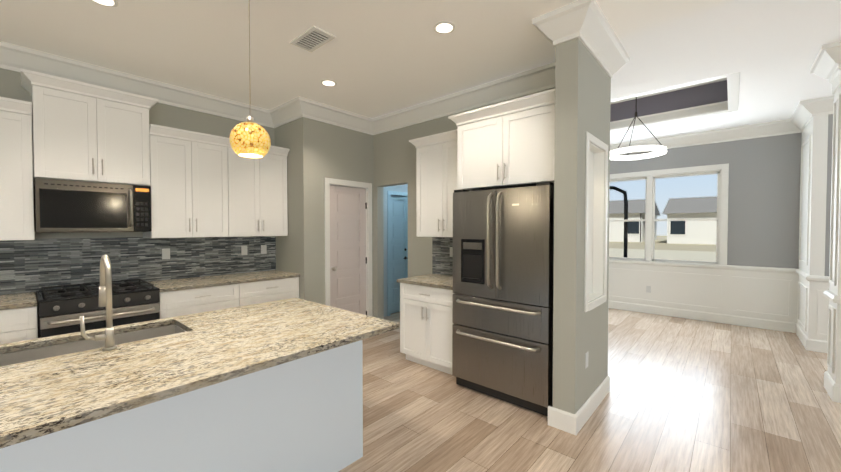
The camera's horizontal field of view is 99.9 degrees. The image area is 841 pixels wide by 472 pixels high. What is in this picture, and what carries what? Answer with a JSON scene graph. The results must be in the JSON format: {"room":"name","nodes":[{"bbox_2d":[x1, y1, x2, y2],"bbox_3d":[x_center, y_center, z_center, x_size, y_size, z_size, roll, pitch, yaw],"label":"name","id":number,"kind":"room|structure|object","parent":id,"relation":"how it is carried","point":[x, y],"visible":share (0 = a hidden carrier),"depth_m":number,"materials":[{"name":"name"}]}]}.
{"room":"kitchen","nodes":[
{"label":"kitchen","id":0,"kind":"room"},
{"bbox_2d":[0,68,274,298],"bbox_3d":[-3.611,-0.088,2.961,0.120,3.000,7.340,1,2,41],"label":"wall","id":1,"kind":"structure","parent":0,"point":[11,87],"depth_m":3.80,"materials":[{"name":"paint"}]},
{"bbox_2d":[0,97,34,240],"bbox_3d":[-3.566,-0.511,2.599,0.410,1.100,0.960,1,2,41],"label":"upper cabinet","id":2,"kind":"object","parent":1,"relation":"attached to","point":[16,188],"visible":1,"depth_m":2.80,"materials":[{"name":"white wood"}]},
{"bbox_2d":[21,69,157,185],"bbox_3d":[-2.983,-0.899,3.230,0.440,0.830,0.880,1,2,41],"label":"upper cabinet","id":3,"kind":"object","parent":1,"relation":"attached to","point":[82,131],"visible":0.98,"depth_m":3.08,"materials":[{"name":"white wood"}]},
{"bbox_2d":[34,178,150,232],"bbox_3d":[-2.978,-0.257,3.239,0.453,0.443,0.754,1,2,41],"label":"over-the-range microwave","id":4,"kind":"object","parent":3,"relation":"attached to","point":[70,206],"visible":1,"depth_m":3.08,"materials":[{"name":"silver metal"}]},
{"bbox_2d":[0,41,271,127],"bbox_3d":[-3.837,-1.486,2.490,0.125,0.184,5.840,1,2,41],"label":"crown molding","id":5,"kind":"structure","parent":1,"relation":"attached to","point":[13,57],"depth_m":3.50,"materials":[{"name":"white wood"}]},
{"bbox_2d":[0,236,275,294],"bbox_3d":[-3.569,0.262,2.916,0.010,0.468,4.898,1,2,41],"label":"backsplash","id":6,"kind":"structure","parent":1,"relation":"attached to","point":[27,266],"depth_m":3.56,"materials":[{"name":"tile"}]},
{"bbox_2d":[162,248,169,258],"bbox_3d":[-2.755,0.194,3.824,0.007,0.116,0.072,1,2,41],"label":"electrical outlet plate","id":7,"kind":"object","parent":1,"relation":"attached to","point":[165,253],"depth_m":3.82,"materials":[{"name":"white plastic"}]},
{"bbox_2d":[143,124,229,237],"bbox_3d":[-2.506,-0.536,3.801,0.410,1.100,0.708,1,2,41],"label":"upper cabinet","id":8,"kind":"object","parent":1,"relation":"attached to","point":[189,182],"visible":0.98,"depth_m":3.67,"materials":[{"name":"white wood"}]},
{"bbox_2d":[241,246,246,254],"bbox_3d":[-2.213,0.181,4.439,0.007,0.116,0.072,1,2,41],"label":"electrical outlet plate","id":9,"kind":"object","parent":1,"relation":"attached to","point":[243,248],"depth_m":4.43,"materials":[{"name":"white plastic"}]},
{"bbox_2d":[227,140,289,236],"bbox_3d":[-2.037,-0.547,4.334,0.410,1.100,0.708,1,2,41],"label":"upper cabinet","id":10,"kind":"object","parent":1,"relation":"attached to","point":[257,196],"visible":0.83,"depth_m":4.22,"materials":[{"name":"white wood"}]},
{"bbox_2d":[261,245,266,253],"bbox_3d":[-2.051,0.177,4.623,0.007,0.116,0.072,1,2,41],"label":"electrical outlet plate","id":11,"kind":"object","parent":1,"relation":"attached to","point":[263,247],"depth_m":4.62,"materials":[{"name":"white plastic"}]},
{"bbox_2d":[274,117,312,301],"bbox_3d":[-1.643,-0.122,4.558,0.720,3.000,0.120,1,2,41],"label":"wall","id":12,"kind":"structure","parent":0,"point":[294,250],"depth_m":4.36,"materials":[{"name":"paint"}]},
{"bbox_2d":[268,100,299,127],"bbox_3d":[-1.667,-1.526,4.387,0.570,0.184,0.125,1,2,41],"label":"crown molding","id":13,"kind":"structure","parent":12,"relation":"attached to","point":[280,115],"depth_m":4.45,"materials":[{"name":"white wood"}]},
{"bbox_2d":[312,120,373,316],"bbox_3d":[-1.051,-0.126,4.776,0.120,3.000,0.990,1,2,41],"label":"wall","id":14,"kind":"structure","parent":0,"point":[341,153],"depth_m":4.53,"materials":[{"name":"paint"}]},
{"bbox_2d":[292,96,371,133],"bbox_3d":[-1.086,-1.528,4.521,0.125,0.184,1.095,1,2,41],"label":"crown molding","id":15,"kind":"structure","parent":14,"relation":"attached to","point":[302,107],"depth_m":4.45,"materials":[{"name":"white wood"}]},
{"bbox_2d":[330,185,365,314],"bbox_3d":[-0.966,0.347,4.798,0.121,2.028,0.626,1,2,41],"label":"pantry door","id":16,"kind":"structure","parent":14,"relation":"in","point":[347,249],"depth_m":4.82,"materials":[{"name":"paint"}]},
{"bbox_2d":[324,178,371,315],"bbox_3d":[-1.002,0.313,4.828,0.137,2.120,0.780,1,2,41],"label":"door frame","id":17,"kind":"structure","parent":14,"relation":"attached to","point":[328,182],"depth_m":4.88,"materials":[{"name":"white wood"}]},
{"bbox_2d":[383,184,407,316],"bbox_3d":[0.251,-0.172,6.934,0.120,3.000,3.730,1,2,41],"label":"wall","id":18,"kind":"structure","parent":0,"point":[401,188],"depth_m":5.91,"materials":[{"name":"paint"}]},
{"bbox_2d":[387,191,407,315],"bbox_3d":[-0.397,0.289,6.188,0.127,2.110,0.600,1,2,41],"label":"door frame","id":19,"kind":"structure","parent":18,"relation":"attached to","point":[396,193],"depth_m":5.94,"materials":[{"name":"paint"}]},
{"bbox_2d":[390,195,407,313],"bbox_3d":[-0.372,0.319,6.167,0.101,2.028,0.466,1,2,41],"label":"hall door","id":20,"kind":"structure","parent":18,"relation":"in","point":[398,237],"depth_m":6.17,"materials":[{"name":"paint"}]},
{"bbox_2d":[0,0,840,143],"bbox_3d":[1.128,-1.864,1.312,9.360,0.620,11.190,1,2,41],"label":"ceiling","id":21,"kind":"structure","parent":0,"point":[375,58],"depth_m":2.98,"materials":[{"name":"paint"}]},
{"bbox_2d":[91,0,118,6],"bbox_3d":[-2.115,-1.572,2.344,0.170,0.007,0.170,1,2,41],"label":"recessed light","id":22,"kind":"object","parent":21,"relation":"in","point":[110,3],"visible":1,"depth_m":2.38,"materials":[{"name":"beige"}]},
{"bbox_2d":[230,0,270,157],"bbox_3d":[-0.966,-1.011,1.996,0.210,1.114,0.210,1,2,41],"label":"light","id":23,"kind":"object","parent":21,"relation":"hanging from","point":[249,138],"visible":1,"depth_m":1.94,"materials":[{"name":"yellow glass"}]},
{"bbox_2d":[290,26,335,52],"bbox_3d":[-0.871,-1.580,2.847,0.360,0.012,0.200,1,2,41],"label":"ceiling vent","id":24,"kind":"object","parent":21,"relation":"in","point":[312,39],"visible":0.98,"depth_m":2.83,"materials":[{"name":"white plastic"}]},
{"bbox_2d":[320,79,336,86],"bbox_3d":[-0.960,-1.600,3.698,0.170,0.007,0.170,1,2,41],"label":"recessed light","id":25,"kind":"object","parent":21,"relation":"in","point":[329,83],"visible":1,"depth_m":3.70,"materials":[{"name":"beige"}]},
{"bbox_2d":[433,21,455,33],"bbox_3d":[0.181,-1.579,2.679,0.170,0.007,0.170,1,2,41],"label":"recessed light","id":26,"kind":"object","parent":21,"relation":"in","point":[444,27],"visible":1,"depth_m":2.67,"materials":[{"name":"beige"}]},
{"bbox_2d":[568,0,627,77],"bbox_3d":[1.402,-1.491,2.716,0.125,0.184,0.995,1,2,41],"label":"crown molding","id":27,"kind":"structure","parent":21,"relation":"attached to","point":[587,24],"depth_m":2.58,"materials":[{"name":"white wood"}]},
{"bbox_2d":[610,97,666,159],"bbox_3d":[2.809,-1.588,4.603,0.670,1.070,0.670,1,2,41],"label":"ring pendant light","id":28,"kind":"object","parent":21,"relation":"hanging from","point":[660,149],"visible":0.83,"depth_m":4.54,"materials":[{"name":"white"}]},
{"bbox_2d":[610,79,737,131],"bbox_3d":[3.338,-1.896,5.196,2.000,0.518,0.100,1,2,41],"label":"crown molding","id":29,"kind":"structure","parent":21,"relation":"attached to","point":[719,107],"depth_m":4.99,"materials":[{"name":"white wood"}]},
{"bbox_2d":[611,71,740,102],"bbox_3d":[2.392,-1.873,4.124,2.000,0.518,0.100,1,2,41],"label":"crown molding","id":30,"kind":"structure","parent":21,"relation":"attached to","point":[732,75],"depth_m":3.91,"materials":[{"name":"white wood"}]},
{"bbox_2d":[726,76,739,110],"bbox_3d":[3.578,-1.871,4.032,0.100,0.518,1.290,1,2,41],"label":"crown molding","id":31,"kind":"structure","parent":21,"relation":"attached to","point":[731,104],"depth_m":3.99,"materials":[{"name":"white wood"}]},
{"bbox_2d":[373,88,553,318],"bbox_3d":[0.404,-0.115,4.234,3.020,3.000,0.120,1,2,41],"label":"wall","id":32,"kind":"structure","parent":0,"point":[394,157],"depth_m":4.72,"materials":[{"name":"paint"}]},
{"bbox_2d":[409,129,457,236],"bbox_3d":[0.310,-0.544,3.951,0.825,1.110,0.410,1,2,41],"label":"upper cabinet","id":33,"kind":"object","parent":32,"relation":"attached to","point":[436,170],"visible":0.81,"depth_m":3.89,"materials":[{"name":"white wood"}]},
{"bbox_2d":[432,237,452,275],"bbox_3d":[0.451,0.237,4.111,0.803,0.468,0.010,1,2,41],"label":"backsplash","id":34,"kind":"structure","parent":32,"relation":"attached to","point":[442,261],"depth_m":4.27,"materials":[{"name":"tile"}]},
{"bbox_2d":[450,247,452,256],"bbox_3d":[0.374,0.189,4.168,0.070,0.115,0.004,1,2,41],"label":"electrical outlet plate","id":35,"kind":"object","parent":32,"relation":"attached to","point":[451,248],"depth_m":4.17,"materials":[{"name":"white plastic"}]},
{"bbox_2d":[368,64,554,134],"bbox_3d":[0.368,-1.519,4.073,2.900,0.184,0.125,1,2,41],"label":"crown molding","id":36,"kind":"structure","parent":32,"relation":"attached to","point":[541,78],"depth_m":3.89,"materials":[{"name":"white wood"}]},
{"bbox_2d":[448,88,554,190],"bbox_3d":[0.870,-0.785,3.266,1.015,0.690,0.690,1,2,41],"label":"upper cabinet","id":37,"kind":"object","parent":32,"relation":"attached to","point":[507,144],"visible":0.88,"depth_m":3.00,"materials":[{"name":"white wood"}]},
{"bbox_2d":[532,9,571,71],"bbox_3d":[1.112,-1.493,2.811,0.135,0.184,0.755,1,2,41],"label":"crown molding","id":38,"kind":"structure","parent":32,"relation":"attached to","point":[549,24],"depth_m":2.53,"materials":[{"name":"white wood"}]},
{"bbox_2d":[553,38,610,413],"bbox_3d":[1.342,-0.087,2.894,0.160,3.000,0.890,1,2,41],"label":"wall","id":39,"kind":"structure","parent":0,"point":[582,92],"depth_m":2.58,"materials":[{"name":"paint"}]},
{"bbox_2d":[585,352,588,368],"bbox_3d":[1.282,0.957,2.722,0.007,0.116,0.072,1,2,41],"label":"electrical outlet plate","id":40,"kind":"object","parent":39,"relation":"attached to","point":[587,354],"depth_m":2.71,"materials":[{"name":"white plastic"}]},
{"bbox_2d":[584,132,607,311],"bbox_3d":[1.401,-0.107,2.888,0.113,1.350,0.590,1,2,41],"label":"wall panel","id":41,"kind":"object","parent":39,"relation":"attached to","point":[596,207],"depth_m":3.05,"materials":[{"name":"white wood"}]},
{"bbox_2d":[339,308,840,471],"bbox_3d":[1.123,1.504,1.454,9.620,0.120,11.450,1,2,41],"label":"floor","id":42,"kind":"structure","parent":0,"point":[687,395],"depth_m":2.80,"materials":[{"name":"brown wood"}]},
{"bbox_2d":[0,306,37,343],"bbox_3d":[-3.454,0.981,2.572,0.654,0.879,0.900,1,2,41],"label":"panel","id":43,"kind":"object","parent":42,"relation":"on","point":[18,324],"visible":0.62,"depth_m":2.64,"materials":[{"name":"white wood"}]},
{"bbox_2d":[0,292,36,309],"bbox_3d":[-4.059,0.536,1.893,0.633,0.034,2.706,1,2,41],"label":"countertop","id":44,"kind":"structure","parent":43,"relation":"on","point":[16,301],"depth_m":2.71,"materials":[{"name":"stone"}]},
{"bbox_2d":[0,406,147,471],"bbox_3d":[-1.680,1.004,1.445,0.869,0.880,0.697,1,2,41],"label":"panel","id":45,"kind":"object","parent":42,"relation":"on","point":[113,443],"depth_m":1.30,"materials":[{"name":"paint"}]},
{"bbox_2d":[36,279,159,337],"bbox_3d":[-2.865,0.928,3.164,0.730,0.960,0.758,1,2,41],"label":"range","id":46,"kind":"object","parent":42,"relation":"on","point":[61,311],"visible":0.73,"depth_m":2.94,"materials":[{"name":"black metal"}]},
{"bbox_2d":[158,284,238,318],"bbox_3d":[-2.415,0.956,3.752,0.654,0.879,0.708,1,2,41],"label":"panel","id":47,"kind":"object","parent":42,"relation":"on","point":[185,302],"visible":0.31,"depth_m":3.52,"materials":[{"name":"white wood"}]},
{"bbox_2d":[149,270,299,291],"bbox_3d":[-2.186,0.492,4.018,0.633,0.034,1.424,1,2,41],"label":"countertop","id":48,"kind":"structure","parent":47,"relation":"on","point":[191,283],"depth_m":3.87,"materials":[{"name":"stone"}]},
{"bbox_2d":[144,363,287,471],"bbox_3d":[-1.287,0.995,1.890,0.869,0.880,0.698,1,2,41],"label":"panel","id":49,"kind":"object","parent":42,"relation":"on","point":[239,424],"depth_m":1.65,"materials":[{"name":"paint"}]},
{"bbox_2d":[239,277,298,305],"bbox_3d":[-1.945,0.945,4.284,0.654,0.879,0.708,1,2,41],"label":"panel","id":50,"kind":"object","parent":42,"relation":"on","point":[250,293],"visible":0.35,"depth_m":4.06,"materials":[{"name":"white wood"}]},
{"bbox_2d":[284,340,362,471],"bbox_3d":[-0.910,0.986,2.318,0.869,0.880,0.647,1,2,41],"label":"panel","id":51,"kind":"object","parent":42,"relation":"on","point":[304,414],"depth_m":2.07,"materials":[{"name":"paint"}]},
{"bbox_2d":[0,298,398,448],"bbox_3d":[-1.375,0.543,1.563,1.180,0.034,2.440,1,2,41],"label":"countertop","id":52,"kind":"structure","parent":51,"relation":"on","point":[42,397],"depth_m":1.51,"materials":[{"name":"stone"}]},
{"bbox_2d":[0,324,186,366],"bbox_3d":[-1.624,0.670,1.798,0.384,0.226,0.744,1,2,41],"label":"undermount sink","id":53,"kind":"object","parent":52,"relation":"in","point":[11,358],"visible":0.02,"depth_m":1.86,"materials":[{"name":"silver metal"}]},
{"bbox_2d":[79,255,116,350],"bbox_3d":[-1.524,0.306,1.658,0.214,0.434,0.125,1,2,41],"label":"island faucet","id":54,"kind":"object","parent":52,"relation":"on","point":[105,293],"visible":1,"depth_m":1.63,"materials":[{"name":"silver metal"}]},
{"bbox_2d":[400,283,453,374],"bbox_3d":[0.252,0.953,3.871,0.765,0.879,0.654,1,2,41],"label":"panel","id":55,"kind":"object","parent":42,"relation":"on","point":[426,323],"visible":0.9,"depth_m":3.65,"materials":[{"name":"white wood"}]},
{"bbox_2d":[397,274,452,289],"bbox_3d":[0.245,0.495,3.882,0.803,0.034,0.633,1,2,41],"label":"countertop","id":56,"kind":"structure","parent":55,"relation":"on","point":[438,281],"depth_m":3.80,"materials":[{"name":"stone"}]},
{"bbox_2d":[452,182,553,415],"bbox_3d":[0.851,0.491,3.231,0.904,1.830,0.782,1,2,41],"label":"refrigerator","id":57,"kind":"object","parent":42,"relation":"on","point":[503,287],"visible":0.88,"depth_m":2.92,"materials":[{"name":"silver metal"}]},
{"bbox_2d":[572,376,609,434],"bbox_3d":[1.396,1.344,2.852,0.016,0.140,0.886,1,2,41],"label":"baseboard","id":58,"kind":"structure","parent":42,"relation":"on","point":[587,409],"depth_m":2.77,"materials":[{"name":"white wood"}]},
{"bbox_2d":[610,132,801,268],"bbox_3d":[3.362,-0.168,6.758,5.560,3.000,0.120,1,2,41],"label":"wall","id":59,"kind":"structure","parent":0,"point":[764,201],"depth_m":5.24,"materials":[{"name":"paint"}]},
{"bbox_2d":[646,286,650,292],"bbox_3d":[3.974,0.927,6.151,0.070,0.115,0.006,1,2,41],"label":"electrical outlet plate","id":60,"kind":"object","parent":59,"relation":"attached to","point":[648,288],"depth_m":6.15,"materials":[{"name":"white plastic"}]},
{"bbox_2d":[609,163,728,267],"bbox_3d":[3.998,-0.328,6.160,2.100,1.605,0.170,1,2,41],"label":"dining room window","id":61,"kind":"structure","parent":59,"relation":"in","point":[721,171],"depth_m":5.87,"materials":[{"name":"clear glass"}]},
{"bbox_2d":[608,300,794,332],"bbox_3d":[3.992,1.275,6.142,3.520,0.140,0.016,1,2,41],"label":"baseboard","id":62,"kind":"structure","parent":59,"relation":"attached to","point":[682,313],"depth_m":5.62,"materials":[{"name":"white wood"}]},
{"bbox_2d":[610,119,800,154],"bbox_3d":[4.002,-1.559,6.002,3.400,0.184,0.125,1,2,41],"label":"crown molding","id":63,"kind":"structure","parent":59,"relation":"attached to","point":[774,128],"depth_m":5.47,"materials":[{"name":"white wood"}]},
{"bbox_2d":[797,115,827,337],"bbox_3d":[5.095,-0.123,4.611,0.120,3.000,1.050,1,2,41],"label":"wall","id":64,"kind":"structure","parent":0,"point":[816,128],"depth_m":4.24,"materials":[{"name":"white paint"}]},
{"bbox_2d":[788,109,813,131],"bbox_3d":[4.914,-1.529,4.561,0.125,0.184,0.780,1,2,41],"label":"crown molding","id":65,"kind":"structure","parent":64,"relation":"attached to","point":[794,125],"depth_m":4.83,"materials":[{"name":"white wood"}]},
{"bbox_2d":[795,323,806,346],"bbox_3d":[4.994,1.307,4.630,0.016,0.140,0.900,1,2,41],"label":"baseboard","id":66,"kind":"structure","parent":64,"relation":"attached to","point":[801,335],"depth_m":4.64,"materials":[{"name":"white wood"}]},
{"bbox_2d":[810,41,840,402],"bbox_3d":[3.783,-0.089,3.002,0.620,3.000,0.620,1,2,41],"label":"column","id":67,"kind":"structure","parent":0,"point":[826,64],"depth_m":3.05,"materials":[{"name":"white wood"}]},
{"bbox_2d":[825,114,832,275],"bbox_3d":[6.258,-0.088,2.966,3.800,3.000,0.120,1,2,41],"label":"wall","id":68,"kind":"structure","parent":0,"point":[828,192],"depth_m":4.16,"materials":[{"name":"paint"}]},
{"bbox_2d":[796,95,833,119],"bbox_3d":[5.985,-1.497,3.015,3.775,0.184,0.125,1,2,41],"label":"crown molding","id":69,"kind":"structure","parent":68,"relation":"attached to","point":[805,109],"depth_m":4.18,"materials":[{"name":"white wood"}]},
{"bbox_2d":[805,337,827,352],"bbox_3d":[6.106,1.340,3.040,3.786,0.140,0.016,1,2,41],"label":"baseboard","id":70,"kind":"structure","parent":68,"relation":"attached to","point":[810,344],"depth_m":4.23,"materials":[{"name":"white wood"}]},
{"label":"outside","id":71,"kind":"structure","parent":0,"visible":0},
{"bbox_2d":[609,235,715,261],"bbox_3d":[26.308,0.697,44.978,240.000,0.270,87.530,1,2,41],"label":"ground","id":72,"kind":"structure","parent":71,"point":[663,248],"depth_m":24.25,"materials":[{"name":"beige concrete"}]},
{"bbox_2d":[610,186,627,257],"bbox_3d":[3.733,0.161,6.930,0.123,2.335,0.628,-1,2,-40],"label":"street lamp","id":73,"kind":"object","parent":72,"relation":"on","point":[624,192],"depth_m":6.67,"materials":[{"name":"black plastic"}]},
{"bbox_2d":[609,199,660,241],"bbox_3d":[25.027,-2.010,45.737,8.800,5.150,10.800,1,2,41],"label":"house","id":74,"kind":"structure","parent":72,"relation":"on","point":[636,207],"depth_m":40.91,"materials":[{"name":"paint"}]},
{"bbox_2d":[662,196,716,244],"bbox_3d":[31.957,-1.726,36.967,9.800,4.950,10.800,1,2,41],"label":"house","id":75,"kind":"structure","parent":72,"relation":"on","point":[680,209],"depth_m":35.30,"materials":[{"name":"paint"}]},
{"bbox_2d":[609,174,716,234],"bbox_3d":[55.278,-34.150,77.125,240.000,72.000,0.100,1,2,41],"label":"sky","id":76,"kind":"structure","parent":71,"point":[707,189],"depth_m":78.33,"materials":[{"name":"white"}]},
{"bbox_3d":[1.376,-0.151,5.942,0.120,3.000,3.730,1,2,41],"label":"wall","id":77,"kind":"structure","parent":0,"visible":0},
{"bbox_2d":[608,287,611,300],"bbox_3d":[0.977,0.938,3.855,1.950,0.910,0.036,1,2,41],"label":"trim","id":78,"kind":"structure","parent":77,"relation":"attached to","point":[609,288],"depth_m":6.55,"materials":[{"name":"white wood"}]},
{"bbox_2d":[609,259,791,321],"bbox_3d":[3.997,0.891,6.116,3.490,0.910,0.036,1,2,41],"label":"wainscoting","id":79,"kind":"structure","parent":77,"relation":"attached to","point":[770,293],"depth_m":5.61,"materials":[{"name":"white wood"}]},
{"bbox_2d":[792,135,810,323],"bbox_3d":[4.990,0.067,4.614,0.036,2.620,0.870,1,2,41],"label":"trim","id":80,"kind":"structure","parent":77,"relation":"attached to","point":[796,285],"depth_m":4.84,"materials":[{"name":"white wood"}]},
{"bbox_2d":[800,275,829,340],"bbox_3d":[6.103,0.956,3.021,3.836,0.910,0.036,1,2,41],"label":"trim","id":81,"kind":"structure","parent":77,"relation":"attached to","point":[818,303],"depth_m":4.22,"materials":[{"name":"white wood"}]}
]}

